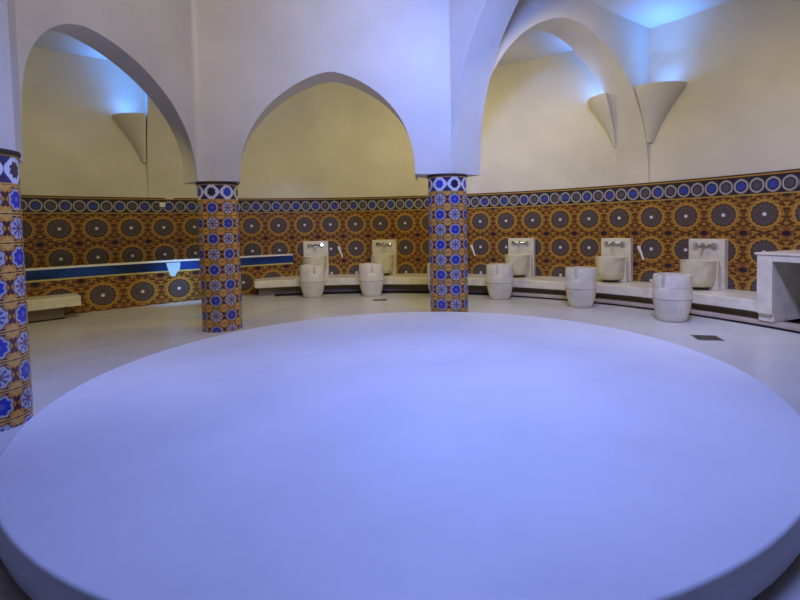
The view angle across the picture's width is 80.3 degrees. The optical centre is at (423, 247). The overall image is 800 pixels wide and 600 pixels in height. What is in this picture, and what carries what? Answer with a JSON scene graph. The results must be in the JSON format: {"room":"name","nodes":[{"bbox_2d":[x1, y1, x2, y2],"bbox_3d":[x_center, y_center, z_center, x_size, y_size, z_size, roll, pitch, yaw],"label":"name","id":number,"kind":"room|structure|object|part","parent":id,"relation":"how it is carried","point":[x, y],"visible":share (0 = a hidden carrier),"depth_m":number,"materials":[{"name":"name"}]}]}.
{"room":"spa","nodes":[
{"label":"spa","id":0,"kind":"room"},
{"bbox_2d":[14,0,196,182],"bbox_3d":[-3.692,-3.392,5.638,0.380,4.978,2.736,-1,3,10],"label":"wall","id":1,"kind":"structure","parent":0,"point":[149,41],"depth_m":5.87,"materials":[{"name":"paint"}]},
{"bbox_2d":[0,0,23,162],"bbox_3d":[-3.865,-3.274,3.752,0.900,5.035,1.200,-1,3,0],"label":"trim","id":2,"kind":"structure","parent":1,"relation":"attached to","point":[10,108],"depth_m":3.92,"materials":[{"name":"paint"}]},
{"bbox_2d":[144,92,181,198],"bbox_3d":[-4.706,-3.067,8.828,0.592,4.078,3.922,-3,3,-34],"label":"wall","id":3,"kind":"structure","parent":0,"point":[161,143],"depth_m":10.36,"materials":[{"name":"paint"}]},
{"bbox_2d":[112,113,146,162],"bbox_3d":[-6.170,-2.307,9.940,0.590,0.960,0.580,-3,3,-33],"label":"corbel","id":4,"kind":"object","parent":3,"relation":"attached to","point":[133,125],"visible":1,"depth_m":9.95,"materials":[{"name":"paint"}]},
{"bbox_2d":[143,91,148,197],"bbox_3d":[-5.865,-3.132,10.458,0.645,4.051,0.201,-3,3,-37],"label":"trim","id":5,"kind":"structure","parent":3,"relation":"attached to","point":[143,91],"depth_m":10.33,"materials":[{"name":"paint"}]},
{"bbox_2d":[233,0,417,183],"bbox_3d":[-1.515,-3.502,7.138,2.784,4.978,0.509,-1,3,-3],"label":"wall","id":6,"kind":"structure","parent":0,"point":[284,49],"depth_m":6.92,"materials":[{"name":"paint"}]},
{"bbox_2d":[181,0,239,183],"bbox_3d":[-3.233,-3.464,7.027,0.990,4.978,0.640,-1,3,0],"label":"column","id":7,"kind":"structure","parent":6,"relation":"attached to","point":[212,21],"depth_m":6.84,"materials":[{"name":"paint"}]},
{"bbox_2d":[412,0,477,177],"bbox_3d":[0.199,-3.580,7.351,1.036,4.910,0.762,-3,3,-32],"label":"column","id":8,"kind":"structure","parent":6,"relation":"attached to","point":[430,18],"depth_m":7.04,"materials":[{"name":"paint"}]},
{"bbox_2d":[33,0,729,65],"bbox_3d":[-1.756,-4.323,6.262,16.034,0.950,10.608,-1,3,0],"label":"ceiling","id":9,"kind":"structure","parent":0,"point":[533,44],"depth_m":8.90,"materials":[{"name":"paint"}]},
{"bbox_2d":[0,293,799,599],"bbox_3d":[-1.643,1.493,3.812,16.535,0.250,16.535,-1,3,0],"label":"floor","id":10,"kind":"structure","parent":0,"point":[67,353],"depth_m":6.74,"materials":[{"name":"white stone"}]},
{"bbox_2d":[0,148,33,431],"bbox_3d":[-3.484,0.325,3.716,0.592,2.165,0.592,-1,3,0],"label":"tiled column","id":11,"kind":"structure","parent":10,"relation":"on","point":[16,396],"depth_m":3.69,"materials":[{"name":"tile"}]},
{"bbox_2d":[27,293,80,322],"bbox_3d":[-7.195,1.118,7.293,0.744,0.400,3.324,1,3,32],"label":"bench","id":12,"kind":"object","parent":10,"relation":"on","point":[49,307],"visible":0.7,"depth_m":8.16,"materials":[{"name":"stone"}]},
{"bbox_3d":[-7.196,1.008,7.289,0.744,0.180,3.321,1,3,32],"label":"seat","id":13,"kind":"part","parent":12,"relation":"part of","materials":[{"name":"beige stone"}]},
{"bbox_2d":[25,254,293,314],"bbox_3d":[-6.715,0.799,8.667,1.872,0.893,8.981,1,3,39],"label":"plunge pool","id":14,"kind":"object","parent":10,"relation":"on","point":[101,287],"visible":0.77,"depth_m":9.50,"materials":[{"name":"tile"}]},
{"bbox_2d":[166,262,179,275],"bbox_3d":[-5.257,0.456,9.951,0.270,0.285,0.001,-3,3,-41],"label":"lamp","id":15,"kind":"object","parent":14,"relation":"attached to","point":[173,268],"visible":1,"depth_m":9.95,"materials":[{"name":"glass"}]},
{"bbox_2d":[189,314,201,317],"bbox_3d":[-4.007,1.203,8.370,0.272,0.001,0.340,-1,3,0],"label":"floor drain","id":16,"kind":"object","parent":10,"relation":"on","point":[195,315],"visible":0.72,"depth_m":8.39,"materials":[{"name":"metal"}]},
{"bbox_2d":[195,181,242,332],"bbox_3d":[-3.098,0.130,7.211,0.602,2.222,0.602,-1,3,0],"label":"tiled column","id":17,"kind":"structure","parent":10,"relation":"on","point":[217,201],"depth_m":6.97,"materials":[{"name":"tile"}]},
{"bbox_2d":[299,264,324,297],"bbox_3d":[-2.444,0.730,10.421,0.549,0.706,0.549,-2,3,-21],"label":"tub","id":18,"kind":"object","parent":10,"relation":"on","point":[312,276],"visible":1,"depth_m":10.21,"materials":[{"name":"white stone"}]},
{"bbox_2d":[300,281,324,297],"bbox_3d":[-2.440,0.913,10.430,0.545,0.338,0.545,-2,3,-21],"label":"bowl","id":19,"kind":"object","parent":18,"relation":"on","point":[310,289],"depth_m":10.23,"materials":[{"name":"beige stone"}]},
{"bbox_2d":[359,263,383,296],"bbox_3d":[-1.147,0.704,10.441,0.549,0.706,0.549,-2,3,-10],"label":"tub","id":20,"kind":"object","parent":10,"relation":"on","point":[371,275],"visible":1,"depth_m":10.23,"materials":[{"name":"white stone"}]},
{"bbox_2d":[359,280,383,296],"bbox_3d":[-1.143,0.887,10.449,0.545,0.338,0.545,-2,3,-10],"label":"bowl","id":21,"kind":"object","parent":20,"relation":"on","point":[369,288],"depth_m":10.24,"materials":[{"name":"beige stone"}]},
{"bbox_2d":[0,312,799,599],"bbox_3d":[-0.093,1.209,4.352,5.740,0.208,5.740,-1,3,0],"label":"platform","id":22,"kind":"object","parent":10,"relation":"on","point":[397,455],"visible":1,"depth_m":2.54,"materials":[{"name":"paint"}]},
{"bbox_2d":[427,263,429,290],"bbox_3d":[0.354,0.687,10.161,0.549,0.706,0.549,-1,3,4],"label":"tub","id":23,"kind":"object","parent":10,"relation":"on","point":[428,265],"visible":0.2,"depth_m":10.04,"materials":[{"name":"beige stone"}]},
{"bbox_2d":[427,173,467,311],"bbox_3d":[0.390,0.018,7.429,0.632,2.290,0.632,-1,3,0],"label":"tiled column","id":24,"kind":"structure","parent":10,"relation":"on","point":[447,192],"depth_m":7.17,"materials":[{"name":"tile"}]},
{"bbox_2d":[486,263,512,299],"bbox_3d":[1.556,0.687,9.638,0.549,0.706,0.549,0,3,17],"label":"tub","id":25,"kind":"object","parent":10,"relation":"on","point":[499,276],"visible":1,"depth_m":9.43,"materials":[{"name":"white stone"}]},
{"bbox_2d":[486,282,512,299],"bbox_3d":[1.560,0.871,9.647,0.545,0.338,0.545,0,3,17],"label":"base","id":26,"kind":"object","parent":25,"relation":"attached to","point":[496,290],"depth_m":9.44,"materials":[{"name":"beige stone"}]},
{"bbox_2d":[254,273,799,333],"bbox_3d":[1.321,0.876,9.391,11.201,0.360,3.204,0,3,30],"label":"bench","id":27,"kind":"object","parent":10,"relation":"on","point":[732,305],"visible":0.57,"depth_m":9.33,"materials":[{"name":"stone"}]},
{"bbox_2d":[303,241,328,275],"bbox_3d":[-2.585,0.267,11.290,0.590,0.835,0.698,-1,3,-7],"label":"fountain","id":28,"kind":"object","parent":27,"relation":"on","point":[315,252],"visible":0.61,"depth_m":11.46,"materials":[{"name":"beige stone"}]},
{"bbox_2d":[307,243,322,246],"bbox_3d":[-2.613,-0.058,11.405,0.385,0.087,0.204,-1,3,0],"label":"mixer tap","id":29,"kind":"object","parent":28,"relation":"on","point":[308,244],"depth_m":11.45,"materials":[{"name":"silver metal"}]},
{"bbox_2d":[303,256,327,275],"bbox_3d":[-2.587,0.444,11.245,0.584,0.485,0.590,-1,3,0],"label":"basin","id":30,"kind":"object","parent":28,"relation":"in","point":[306,259],"depth_m":11.05,"materials":[{"name":"yellow stone"}]},
{"bbox_2d":[371,239,396,275],"bbox_3d":[-0.970,0.234,11.314,0.590,0.835,0.698,-1,3,5],"label":"fountain","id":31,"kind":"object","parent":27,"relation":"on","point":[383,251],"visible":0.71,"depth_m":11.45,"materials":[{"name":"beige stone"}]},
{"bbox_2d":[371,254,395,274],"bbox_3d":[-0.963,0.411,11.266,0.584,0.485,0.584,-1,3,0],"label":"basin","id":32,"kind":"object","parent":31,"relation":"in","point":[388,260],"depth_m":11.08,"materials":[{"name":"yellow stone"}]},
{"bbox_2d":[376,242,391,245],"bbox_3d":[-0.960,-0.091,11.428,0.386,0.087,0.201,-1,3,0],"label":"mixer tap","id":33,"kind":"object","parent":31,"relation":"on","point":[377,243],"depth_m":11.46,"materials":[{"name":"silver metal"}]},
{"bbox_3d":[1.043,0.762,9.812,10.496,0.160,2.672,0,3,24],"label":"seat","id":34,"kind":"part","parent":27,"relation":"part of","materials":[{"name":"beige stone"}]},
{"bbox_2d":[504,238,535,276],"bbox_3d":[2.068,0.218,10.364,0.590,0.835,0.698,0,3,29],"label":"fountain","id":35,"kind":"object","parent":27,"relation":"on","point":[521,251],"visible":0.8,"depth_m":10.40,"materials":[{"name":"beige stone"}]},
{"bbox_2d":[504,254,531,276],"bbox_3d":[2.083,0.393,10.358,0.617,0.485,0.640,-1,3,0],"label":"basin","id":36,"kind":"object","parent":35,"relation":"in","point":[522,263],"depth_m":10.10,"materials":[{"name":"yellow stone"}]},
{"bbox_2d":[512,241,528,244],"bbox_3d":[2.144,-0.109,10.492,0.354,0.087,0.244,-1,3,0],"label":"mixer tap","id":37,"kind":"object","parent":35,"relation":"on","point":[513,242],"depth_m":10.49,"materials":[{"name":"silver metal"}]},
{"bbox_2d":[595,238,632,282],"bbox_3d":[3.640,0.241,9.183,0.590,0.835,0.698,1,4,44],"label":"fountain","id":38,"kind":"object","parent":27,"relation":"on","point":[615,262],"visible":0.98,"depth_m":9.13,"materials":[{"name":"beige stone"}]},
{"bbox_2d":[595,256,627,282],"bbox_3d":[3.648,0.416,9.195,0.640,0.485,0.641,-1,3,0],"label":"basin","id":39,"kind":"object","parent":38,"relation":"in","point":[612,269],"depth_m":8.96,"materials":[{"name":"yellow stone"}]},
{"bbox_2d":[605,241,624,245],"bbox_3d":[3.751,-0.086,9.289,0.309,0.087,0.304,-1,3,0],"label":"mixer tap","id":40,"kind":"object","parent":38,"relation":"on","point":[607,243],"depth_m":9.27,"materials":[{"name":"silver metal"}]},
{"bbox_2d":[680,239,727,290],"bbox_3d":[4.649,0.277,7.965,0.698,0.835,0.590,-3,3,-34],"label":"fountain","id":41,"kind":"object","parent":27,"relation":"on","point":[707,263],"visible":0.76,"depth_m":7.86,"materials":[{"name":"beige stone"}]},
{"bbox_2d":[680,259,720,290],"bbox_3d":[4.645,0.451,7.984,0.643,0.485,0.626,-1,3,0],"label":"basin","id":42,"kind":"object","parent":41,"relation":"in","point":[706,273],"depth_m":7.74,"materials":[{"name":"yellow stone"}]},
{"bbox_2d":[693,242,716,247],"bbox_3d":[4.783,-0.049,8.044,0.258,0.087,0.344,-1,3,0],"label":"mixer tap","id":43,"kind":"object","parent":41,"relation":"on","point":[695,244],"depth_m":8.04,"materials":[{"name":"silver metal"}]},
{"bbox_2d":[754,250,799,321],"bbox_3d":[5.441,0.565,5.900,1.052,0.962,2.205,-2,3,-17],"label":"counter","id":44,"kind":"object","parent":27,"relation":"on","point":[778,272],"depth_m":6.57,"materials":[{"name":"white stone"}]},
{"bbox_2d":[754,250,799,256],"bbox_3d":[5.433,0.100,5.878,1.052,0.030,2.205,-2,3,-17],"label":"countertop","id":45,"kind":"structure","parent":44,"relation":"on","point":[785,252],"depth_m":6.50,"materials":[{"name":"beige stone"}]},
{"bbox_2d":[565,266,596,307],"bbox_3d":[2.846,0.712,8.549,0.549,0.706,0.549,1,3,35],"label":"tub","id":46,"kind":"object","parent":10,"relation":"on","point":[580,281],"visible":1,"depth_m":8.34,"materials":[{"name":"white stone"}]},
{"bbox_2d":[565,288,596,307],"bbox_3d":[2.850,0.895,8.557,0.545,0.338,0.545,1,3,35],"label":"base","id":47,"kind":"object","parent":46,"relation":"attached to","point":[577,297],"depth_m":8.35,"materials":[{"name":"beige stone"}]},
{"bbox_2d":[652,273,692,322],"bbox_3d":[3.788,0.754,7.207,0.549,0.706,0.549,-3,3,-36],"label":"tub","id":48,"kind":"object","parent":10,"relation":"on","point":[672,293],"visible":1,"depth_m":7.00,"materials":[{"name":"white stone"}]},
{"bbox_2d":[652,298,692,322],"bbox_3d":[3.792,0.938,7.215,0.545,0.338,0.545,-3,3,-36],"label":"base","id":49,"kind":"object","parent":48,"relation":"attached to","point":[674,310],"depth_m":7.01,"materials":[{"name":"beige stone"}]},
{"bbox_2d":[691,335,724,340],"bbox_3d":[3.653,1.158,6.092,0.300,0.006,0.280,-1,3,11],"label":"floor drain","id":50,"kind":"object","parent":10,"relation":"on","point":[698,337],"visible":1,"depth_m":6.09,"materials":[{"name":"metal"}]},
{"bbox_2d":[19,0,799,197],"bbox_3d":[-1.737,-3.340,3.592,15.935,4.971,15.935,-1,3,0],"label":"wall","id":51,"kind":"structure","parent":0,"point":[737,112],"depth_m":9.76,"materials":[{"name":"paint"}]},
{"bbox_2d":[21,169,799,319],"bbox_3d":[-1.667,0.245,3.755,15.975,2.249,15.975,-1,3,0],"label":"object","id":52,"kind":"structure","parent":51,"relation":"attached to","point":[756,212],"depth_m":10.00,"materials":[{"name":"tile"}]},
{"bbox_2d":[637,246,643,259],"bbox_3d":[4.168,0.097,9.082,0.133,0.283,0.079,0,3,28],"label":"shower","id":53,"kind":"object","parent":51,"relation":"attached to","point":[638,247],"visible":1,"depth_m":9.05,"materials":[{"name":"white plastic"}]},
{"bbox_2d":[449,0,518,174],"bbox_3d":[2.586,-3.556,5.801,5.008,4.910,0.522,1,3,35],"label":"wall","id":54,"kind":"structure","parent":0,"point":[477,28],"depth_m":7.03,"materials":[{"name":"paint"}]},
{"bbox_2d":[490,0,648,182],"bbox_3d":[2.357,-3.217,8.363,3.795,4.010,0.586,-2,3,-24],"label":"wall","id":55,"kind":"structure","parent":0,"point":[614,48],"depth_m":8.65,"materials":[{"name":"paint"}]},
{"bbox_2d":[587,93,615,146],"bbox_3d":[3.451,-2.468,9.365,0.575,0.960,0.580,1,4,44],"label":"corbel","id":56,"kind":"object","parent":55,"relation":"attached to","point":[600,104],"visible":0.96,"depth_m":9.21,"materials":[{"name":"paint"}]},
{"bbox_2d":[617,28,649,184],"bbox_3d":[4.096,-3.265,9.127,0.227,4.051,0.672,-3,3,-36],"label":"trim","id":57,"kind":"structure","parent":55,"relation":"attached to","point":[648,180],"depth_m":8.93,"materials":[{"name":"paint"}]},
{"bbox_2d":[635,81,686,142],"bbox_3d":[4.279,-2.445,8.496,0.580,0.960,0.686,-3,3,-41],"label":"corbel","id":58,"kind":"object","parent":55,"relation":"attached to","point":[656,99],"visible":1,"depth_m":8.53,"materials":[{"name":"paint"}]}
]}

